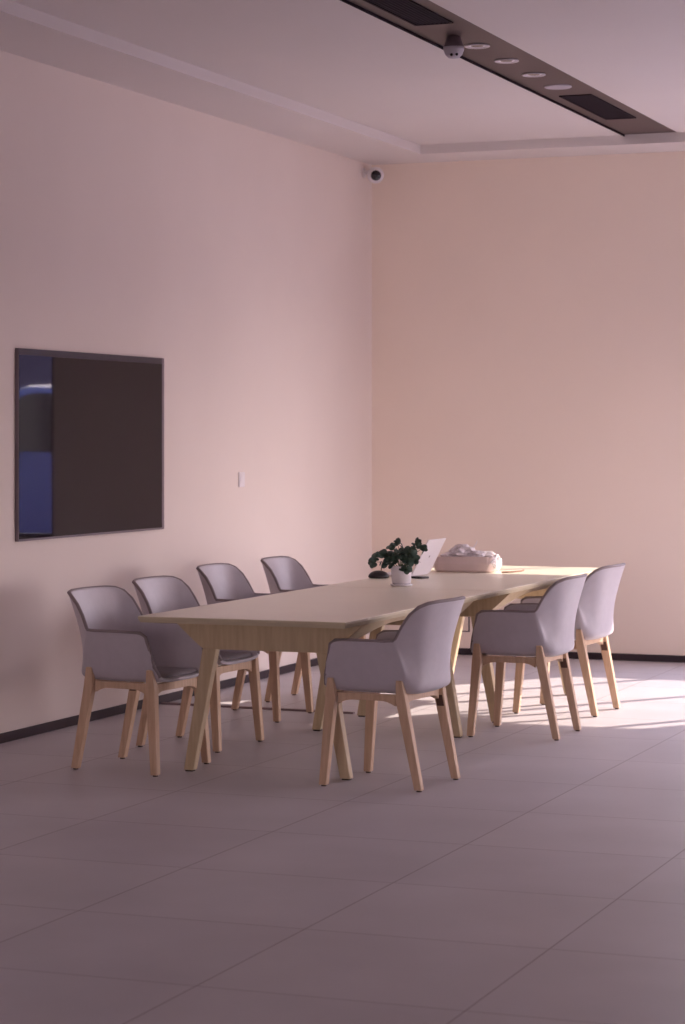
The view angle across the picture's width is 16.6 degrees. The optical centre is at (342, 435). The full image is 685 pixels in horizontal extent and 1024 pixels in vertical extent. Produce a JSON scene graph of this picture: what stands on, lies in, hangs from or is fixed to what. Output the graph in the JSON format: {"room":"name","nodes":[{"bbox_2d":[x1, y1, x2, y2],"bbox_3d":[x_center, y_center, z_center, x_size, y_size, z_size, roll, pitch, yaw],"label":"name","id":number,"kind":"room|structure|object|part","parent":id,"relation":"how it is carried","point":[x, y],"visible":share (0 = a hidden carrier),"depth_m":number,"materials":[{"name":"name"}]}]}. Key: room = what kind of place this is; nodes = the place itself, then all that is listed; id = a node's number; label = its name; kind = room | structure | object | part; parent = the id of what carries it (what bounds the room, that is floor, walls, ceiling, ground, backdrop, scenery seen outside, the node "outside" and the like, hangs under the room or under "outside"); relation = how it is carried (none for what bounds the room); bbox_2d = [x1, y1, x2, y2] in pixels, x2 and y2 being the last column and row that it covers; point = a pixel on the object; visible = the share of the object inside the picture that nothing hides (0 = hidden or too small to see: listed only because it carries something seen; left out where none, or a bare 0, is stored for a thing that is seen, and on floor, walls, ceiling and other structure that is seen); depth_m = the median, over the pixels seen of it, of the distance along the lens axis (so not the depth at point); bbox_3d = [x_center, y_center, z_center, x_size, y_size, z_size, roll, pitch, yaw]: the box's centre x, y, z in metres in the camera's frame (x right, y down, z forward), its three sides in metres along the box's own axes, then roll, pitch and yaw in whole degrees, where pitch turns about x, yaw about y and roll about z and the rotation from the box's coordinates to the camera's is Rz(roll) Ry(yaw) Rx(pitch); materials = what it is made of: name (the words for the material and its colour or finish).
{"room":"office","nodes":[
{"label":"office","id":0,"kind":"room"},
{"bbox_2d":[0,50,371,732],"bbox_3d":[-3.295,-0.355,8.226,0.200,3.850,19.380,0,0,21],"label":"wall","id":1,"kind":"structure","parent":0,"point":[236,256],"depth_m":14.10,"materials":[{"name":"beige paint"}]},
{"bbox_2d":[15,348,163,541],"bbox_3d":[-1.366,0.048,12.915,0.024,1.000,1.745,0,0,21],"label":"television","id":2,"kind":"object","parent":1,"relation":"attached to","point":[89,427],"visible":1,"depth_m":12.81,"materials":[{"name":"grey"}]},
{"bbox_2d":[0,658,317,743],"bbox_3d":[-3.198,1.545,8.183,0.012,0.050,18.968,0,0,21],"label":"baseboard","id":3,"kind":"structure","parent":1,"relation":"attached to","point":[21,733],"depth_m":13.01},
{"bbox_2d":[238,472,244,486],"bbox_3d":[-0.636,0.278,14.822,0.014,0.094,0.086,0,0,21],"label":"light switch","id":4,"kind":"object","parent":1,"relation":"attached to","point":[241,475],"visible":1,"depth_m":14.80,"materials":[{"name":"white plastic"}]},
{"bbox_2d":[362,167,383,182],"bbox_3d":[0.223,-1.869,16.843,0.161,0.121,0.120,0,0,21],"label":"camera","id":5,"kind":"object","parent":1,"relation":"attached to","point":[375,174],"visible":1,"depth_m":16.80,"materials":[{"name":"white plastic"}]},
{"bbox_2d":[0,655,684,1023],"bbox_3d":[0.314,1.645,6.835,7.934,0.150,19.380,0,0,21],"label":"floor","id":6,"kind":"structure","parent":0,"point":[544,883],"depth_m":8.44,"materials":[{"name":"tile"}]},
{"bbox_2d":[67,585,210,776],"bbox_3d":[-0.989,1.148,11.124,0.558,0.845,0.533,0,0,27],"label":"armchair","id":7,"kind":"object","parent":6,"relation":"on","point":[119,648],"visible":0.93,"depth_m":11.01,"materials":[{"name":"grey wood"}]},
{"bbox_3d":[-1.217,1.323,11.006,0.124,0.481,0.045,0,0,27],"label":"leg","id":8,"kind":"part","parent":7,"relation":"part of","materials":[{"name":"brown wood"}]},
{"bbox_3d":[-1.027,1.323,11.379,0.124,0.481,0.045,0,0,27],"label":"leg","id":9,"kind":"part","parent":7,"relation":"part of","materials":[{"name":"brown wood"}]},
{"bbox_3d":[-0.936,1.177,11.098,0.358,0.064,0.436,0,0,27],"label":"seat frame","id":10,"kind":"part","parent":7,"relation":"part of","materials":[{"name":"brown wood"}]},
{"bbox_3d":[-0.874,1.323,10.817,0.074,0.481,0.054,0,0,27],"label":"leg","id":11,"kind":"part","parent":7,"relation":"part of","materials":[{"name":"brown wood"}]},
{"bbox_3d":[-0.672,1.323,11.211,0.074,0.481,0.054,0,0,27],"label":"leg","id":12,"kind":"part","parent":7,"relation":"part of","materials":[{"name":"brown wood"}]},
{"bbox_2d":[132,575,263,752],"bbox_3d":[-0.758,1.148,11.934,0.558,0.845,0.533,0,0,25],"label":"armchair","id":13,"kind":"object","parent":6,"relation":"on","point":[156,594],"visible":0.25,"depth_m":12.01,"materials":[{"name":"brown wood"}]},
{"bbox_3d":[-0.982,1.323,11.808,0.124,0.481,0.045,0,0,25],"label":"leg","id":14,"kind":"part","parent":13,"relation":"part of","materials":[{"name":"brown wood"}]},
{"bbox_3d":[-0.805,1.323,12.187,0.124,0.481,0.045,0,0,25],"label":"leg","id":15,"kind":"part","parent":13,"relation":"part of","materials":[{"name":"brown wood"}]},
{"bbox_3d":[-0.632,1.323,11.631,0.073,0.481,0.054,0,0,25],"label":"leg","id":16,"kind":"part","parent":13,"relation":"part of","materials":[{"name":"brown wood"}]},
{"bbox_3d":[-0.705,1.177,11.910,0.358,0.064,0.436,0,0,25],"label":"seat frame","id":17,"kind":"part","parent":13,"relation":"part of","materials":[{"name":"brown wood"}]},
{"bbox_3d":[-0.444,1.323,12.032,0.074,0.481,0.054,0,0,25],"label":"leg","id":18,"kind":"part","parent":13,"relation":"part of","materials":[{"name":"brown wood"}]},
{"bbox_2d":[196,563,313,722],"bbox_3d":[-0.512,1.148,13.146,0.558,0.845,0.533,0,0,22],"label":"armchair","id":19,"kind":"object","parent":6,"relation":"on","point":[221,582],"visible":0.23,"depth_m":13.25,"materials":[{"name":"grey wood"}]},
{"bbox_3d":[-0.573,1.323,13.396,0.124,0.481,0.045,0,0,22],"label":"leg","id":20,"kind":"part","parent":19,"relation":"part of","materials":[{"name":"brown wood"}]},
{"bbox_3d":[-0.371,1.323,12.849,0.074,0.481,0.054,0,0,22],"label":"leg","id":21,"kind":"part","parent":19,"relation":"part of","materials":[{"name":"brown wood"}]},
{"bbox_3d":[-0.204,1.323,13.260,0.074,0.481,0.054,0,0,22],"label":"leg","id":22,"kind":"part","parent":19,"relation":"part of","materials":[{"name":"brown wood"}]},
{"bbox_2d":[161,702,354,713],"bbox_3d":[-0.496,1.565,13.471,1.223,0.010,0.050,0,0,24],"label":"cable cover","id":23,"kind":"object","parent":6,"relation":"on","point":[164,703],"visible":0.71,"depth_m":13.46,"materials":[{"name":"grey plastic"}]},
{"bbox_2d":[261,556,365,701],"bbox_3d":[-0.183,1.148,13.929,0.558,0.845,0.533,0,0,21],"label":"armchair","id":24,"kind":"object","parent":6,"relation":"on","point":[283,573],"visible":0.16,"depth_m":14.13,"materials":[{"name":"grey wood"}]},
{"bbox_3d":[-0.399,1.323,13.788,0.124,0.481,0.045,0,0,21],"label":"leg","id":25,"kind":"part","parent":24,"relation":"part of","materials":[{"name":"brown wood"}]},
{"bbox_3d":[-0.248,1.323,14.178,0.124,0.481,0.045,0,0,21],"label":"leg","id":26,"kind":"part","parent":24,"relation":"part of","materials":[{"name":"brown wood"}]},
{"bbox_2d":[138,586,497,779],"bbox_3d":[-0.055,1.198,11.591,1.015,0.745,2.260,0,0,21],"label":"meeting table","id":27,"kind":"object","parent":6,"relation":"on","point":[307,620],"visible":0.7,"depth_m":10.92,"materials":[{"name":"laminate"}]},
{"bbox_3d":[-0.657,1.278,10.955,0.165,0.571,0.052,0,0,21],"label":"leg","id":28,"kind":"part","parent":27,"relation":"part of","materials":[{"name":"brown wood"}]},
{"bbox_3d":[-0.078,1.278,12.458,0.165,0.571,0.052,0,0,21],"label":"leg","id":29,"kind":"part","parent":27,"relation":"part of","materials":[{"name":"brown wood"}]},
{"bbox_3d":[-0.035,1.278,10.715,0.165,0.571,0.052,0,0,21],"label":"leg","id":30,"kind":"part","parent":27,"relation":"part of","materials":[{"name":"brown wood"}]},
{"bbox_3d":[0.544,1.278,12.217,0.165,0.571,0.052,0,0,21],"label":"leg","id":31,"kind":"part","parent":27,"relation":"part of","materials":[{"name":"brown wood"}]},
{"bbox_2d":[319,596,465,791],"bbox_3d":[0.253,1.148,10.601,0.558,0.845,0.533,0,0,26],"label":"armchair","id":32,"kind":"object","parent":6,"relation":"on","point":[411,662],"visible":1,"depth_m":10.42,"materials":[{"name":"grey"}]},
{"bbox_3d":[-0.062,1.323,10.509,0.074,0.481,0.054,0,0,26],"label":"leg","id":33,"kind":"part","parent":32,"relation":"part of","materials":[{"name":"brown wood"}]},
{"bbox_3d":[0.133,1.323,10.907,0.074,0.481,0.054,0,0,26],"label":"leg","id":34,"kind":"part","parent":32,"relation":"part of","materials":[{"name":"brown wood"}]},
{"bbox_3d":[0.200,1.177,10.627,0.358,0.064,0.436,0,0,26],"label":"seat frame","id":35,"kind":"part","parent":32,"relation":"part of","materials":[{"name":"brown wood"}]},
{"bbox_3d":[0.295,1.323,10.347,0.124,0.481,0.045,0,0,26],"label":"leg","id":36,"kind":"part","parent":32,"relation":"part of","materials":[{"name":"brown wood"}]},
{"bbox_3d":[0.479,1.323,10.723,0.124,0.481,0.045,0,0,26],"label":"leg","id":37,"kind":"part","parent":32,"relation":"part of","materials":[{"name":"brown wood"}]},
{"bbox_2d":[326,566,597,722],"bbox_3d":[0.768,1.198,13.724,1.015,0.745,2.308,0,0,21],"label":"meeting table","id":38,"kind":"object","parent":6,"relation":"on","point":[534,580],"visible":0.44,"depth_m":13.16,"materials":[{"name":"laminate"}]},
{"bbox_3d":[0.165,1.278,13.087,0.165,0.571,0.052,0,0,21],"label":"leg","id":39,"kind":"part","parent":38,"relation":"part of","materials":[{"name":"brown wood"}]},
{"bbox_2d":[368,562,388,578],"bbox_3d":[0.208,0.763,13.574,0.120,0.124,0.120,0,0,-44],"label":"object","id":40,"kind":"object","parent":38,"relation":"on","point":[378,574],"visible":0.8,"depth_m":13.53,"materials":[{"name":"black plastic"}]},
{"bbox_2d":[368,537,427,585],"bbox_3d":[0.302,0.691,12.859,0.328,0.267,0.141,0,0,7],"label":"potted plant","id":41,"kind":"object","parent":38,"relation":"on","point":[401,574],"visible":1,"depth_m":12.84,"materials":[{"name":"green plant"}]},
{"bbox_3d":[0.323,0.764,12.866,0.120,0.096,0.120,0,0,21],"label":"pot","id":42,"kind":"part","parent":41,"relation":"part of","materials":[{"name":"white ceramic"}]},
{"bbox_2d":[387,538,445,575],"bbox_3d":[0.409,0.715,13.820,0.322,0.216,0.290,0,0,23],"label":"laptop","id":43,"kind":"object","parent":38,"relation":"on","point":[427,559],"visible":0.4,"depth_m":13.77,"materials":[{"name":"silver metal"}]},
{"bbox_3d":[0.507,0.711,13.778,0.109,0.208,0.290,0,0,23],"label":"lid","id":44,"kind":"part","parent":43,"relation":"part of","materials":[{"name":"silver metal"}]},
{"bbox_2d":[411,576,428,578],"bbox_3d":[0.445,0.819,13.547,0.090,0.012,0.066,0,0,43],"label":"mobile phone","id":45,"kind":"object","parent":38,"relation":"on","point":[415,577],"visible":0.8,"depth_m":13.52,"materials":[{"name":"black plastic"}]},
{"bbox_3d":[0.694,1.278,14.459,0.165,0.571,0.052,0,0,21],"label":"leg","id":46,"kind":"part","parent":38,"relation":"part of","materials":[{"name":"brown wood"}]},
{"bbox_2d":[434,541,501,572],"bbox_3d":[0.776,0.730,14.235,0.404,0.187,0.250,0,0,17],"label":"tissue box","id":47,"kind":"object","parent":38,"relation":"on","point":[462,557],"visible":1,"depth_m":14.14,"materials":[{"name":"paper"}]},
{"bbox_2d":[434,556,499,572],"bbox_3d":[0.761,0.777,14.240,0.372,0.095,0.250,0,0,17],"label":"tray","id":48,"kind":"object","parent":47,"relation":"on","point":[482,564],"depth_m":14.12,"materials":[{"name":"white paper"}]},
{"bbox_3d":[0.787,1.278,12.847,0.165,0.571,0.052,0,0,21],"label":"leg","id":49,"kind":"part","parent":38,"relation":"part of","materials":[{"name":"brown wood"}]},
{"bbox_2d":[502,569,523,572],"bbox_3d":[1.043,0.820,14.164,0.042,0.010,0.261,0,0,35],"label":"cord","id":50,"kind":"object","parent":38,"relation":"on","point":[523,569],"visible":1,"depth_m":14.10,"materials":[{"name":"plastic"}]},
{"bbox_3d":[1.316,1.278,14.219,0.165,0.571,0.052,0,0,21],"label":"leg","id":51,"kind":"part","parent":38,"relation":"part of","materials":[{"name":"brown wood"}]},
{"bbox_2d":[467,573,587,740],"bbox_3d":[0.995,1.148,12.338,0.558,0.845,0.533,0,0,21],"label":"armchair","id":52,"kind":"object","parent":6,"relation":"on","point":[541,633],"visible":1,"depth_m":12.15,"materials":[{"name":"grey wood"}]},
{"bbox_3d":[0.689,1.323,12.219,0.074,0.481,0.054,0,0,21],"label":"leg","id":53,"kind":"part","parent":52,"relation":"part of","materials":[{"name":"brown wood"}]},
{"bbox_3d":[0.848,1.323,12.633,0.074,0.481,0.054,0,0,21],"label":"leg","id":54,"kind":"part","parent":52,"relation":"part of","materials":[{"name":"brown wood"}]},
{"bbox_3d":[0.940,1.177,12.360,0.358,0.064,0.436,0,0,21],"label":"seat frame","id":55,"kind":"part","parent":52,"relation":"part of","materials":[{"name":"brown wood"}]},
{"bbox_3d":[1.059,1.323,12.089,0.124,0.481,0.045,0,0,21],"label":"leg","id":56,"kind":"part","parent":52,"relation":"part of","materials":[{"name":"brown wood"}]},
{"bbox_3d":[1.210,1.323,12.480,0.124,0.481,0.045,0,0,21],"label":"leg","id":57,"kind":"part","parent":52,"relation":"part of","materials":[{"name":"brown wood"}]},
{"bbox_2d":[512,563,625,716],"bbox_3d":[1.315,1.148,13.355,0.558,0.845,0.533,0,0,24],"label":"armchair","id":58,"kind":"object","parent":6,"relation":"on","point":[595,610],"visible":0.62,"depth_m":13.15,"materials":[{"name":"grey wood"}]},
{"bbox_3d":[1.003,1.323,13.251,0.074,0.481,0.054,0,0,24],"label":"leg","id":59,"kind":"part","parent":58,"relation":"part of","materials":[{"name":"brown wood"}]},
{"bbox_3d":[1.184,1.323,13.656,0.074,0.481,0.054,0,0,24],"label":"leg","id":60,"kind":"part","parent":58,"relation":"part of","materials":[{"name":"brown wood"}]},
{"bbox_3d":[1.366,1.323,13.102,0.124,0.481,0.045,0,0,24],"label":"leg","id":61,"kind":"part","parent":58,"relation":"part of","materials":[{"name":"brown wood"}]},
{"bbox_3d":[1.262,1.177,13.379,0.358,0.064,0.436,0,0,24],"label":"seat frame","id":62,"kind":"part","parent":58,"relation":"part of","materials":[{"name":"brown wood"}]},
{"bbox_3d":[1.537,1.323,13.485,0.124,0.481,0.045,0,0,24],"label":"leg","id":63,"kind":"part","parent":58,"relation":"part of","materials":[{"name":"brown wood"}]},
{"bbox_2d":[0,0,684,164],"bbox_3d":[0.479,-2.130,6.501,6.985,0.200,18.475,0,0,21],"label":"ceiling","id":64,"kind":"structure","parent":0,"point":[335,57],"depth_m":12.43,"materials":[{"name":"paint"}]},
{"bbox_2d":[340,0,674,136],"bbox_3d":[0.190,-2.033,10.899,0.368,0.026,10.473,0,0,21],"label":"strip","id":65,"kind":"object","parent":64,"relation":"attached to","point":[436,35],"visible":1,"depth_m":12.86,"materials":[{"name":"black metal"}]},
{"bbox_2d":[363,0,452,25],"bbox_3d":[0.172,-2.030,10.845,0.200,0.007,1.560,0,0,21],"label":"ceiling vent","id":66,"kind":"object","parent":65,"relation":"attached to","point":[409,11],"visible":1,"depth_m":11.24,"materials":[{"name":"black metal"}]},
{"bbox_2d":[443,35,463,58],"bbox_3d":[0.567,-1.976,11.946,0.106,0.115,0.106,0,0,21],"label":"dome camera","id":67,"kind":"object","parent":65,"relation":"attached to","point":[453,48],"visible":1,"depth_m":11.91,"materials":[{"name":"grey plastic"}]},
{"bbox_2d":[464,43,489,48],"bbox_3d":[0.702,-2.030,12.226,0.136,0.009,0.136,0,0,21],"label":"recessed light","id":68,"kind":"object","parent":65,"relation":"attached to","point":[477,45],"visible":0.99,"depth_m":12.23,"materials":[{"name":"grey metal"}]},
{"bbox_2d":[494,59,518,63],"bbox_3d":[0.889,-2.030,12.712,0.136,0.009,0.136,0,0,21],"label":"recessed light","id":69,"kind":"object","parent":65,"relation":"attached to","point":[501,61],"visible":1,"depth_m":12.71,"materials":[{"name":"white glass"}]},
{"bbox_2d":[522,72,545,76],"bbox_3d":[1.076,-2.030,13.197,0.136,0.009,0.136,0,0,21],"label":"recessed light","id":70,"kind":"object","parent":65,"relation":"attached to","point":[533,74],"visible":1,"depth_m":13.19,"materials":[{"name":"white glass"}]},
{"bbox_2d":[544,84,571,89],"bbox_3d":[1.256,-2.030,13.663,0.160,0.008,0.160,0,0,21],"label":"ceiling speaker","id":71,"kind":"object","parent":65,"relation":"attached to","point":[555,86],"visible":1,"depth_m":13.64,"materials":[{"name":"grey"}]},
{"bbox_2d":[559,94,635,119],"bbox_3d":[1.586,-2.030,14.511,0.200,0.007,1.100,0,0,21],"label":"ceiling vent","id":72,"kind":"object","parent":65,"relation":"attached to","point":[591,103],"visible":1,"depth_m":14.47,"materials":[{"name":"black metal"}]},
{"bbox_2d":[372,151,684,655],"bbox_3d":[3.764,-0.355,15.783,7.534,3.850,0.200,0,0,21],"label":"wall","id":73,"kind":"structure","parent":0,"point":[528,314],"depth_m":16.59,"materials":[{"name":"paint"}]},
{"bbox_2d":[415,564,469,631],"bbox_3d":[0.717,1.157,16.849,0.413,0.496,0.003,0,0,21],"label":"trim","id":74,"kind":"structure","parent":73,"relation":"attached to","point":[415,564],"depth_m":16.78,"materials":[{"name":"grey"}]},
{"bbox_2d":[458,648,684,662],"bbox_3d":[3.720,1.546,15.686,7.522,0.048,0.012,0,0,21],"label":"baseboard","id":75,"kind":"structure","parent":73,"relation":"attached to","point":[462,651],"depth_m":16.34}
]}

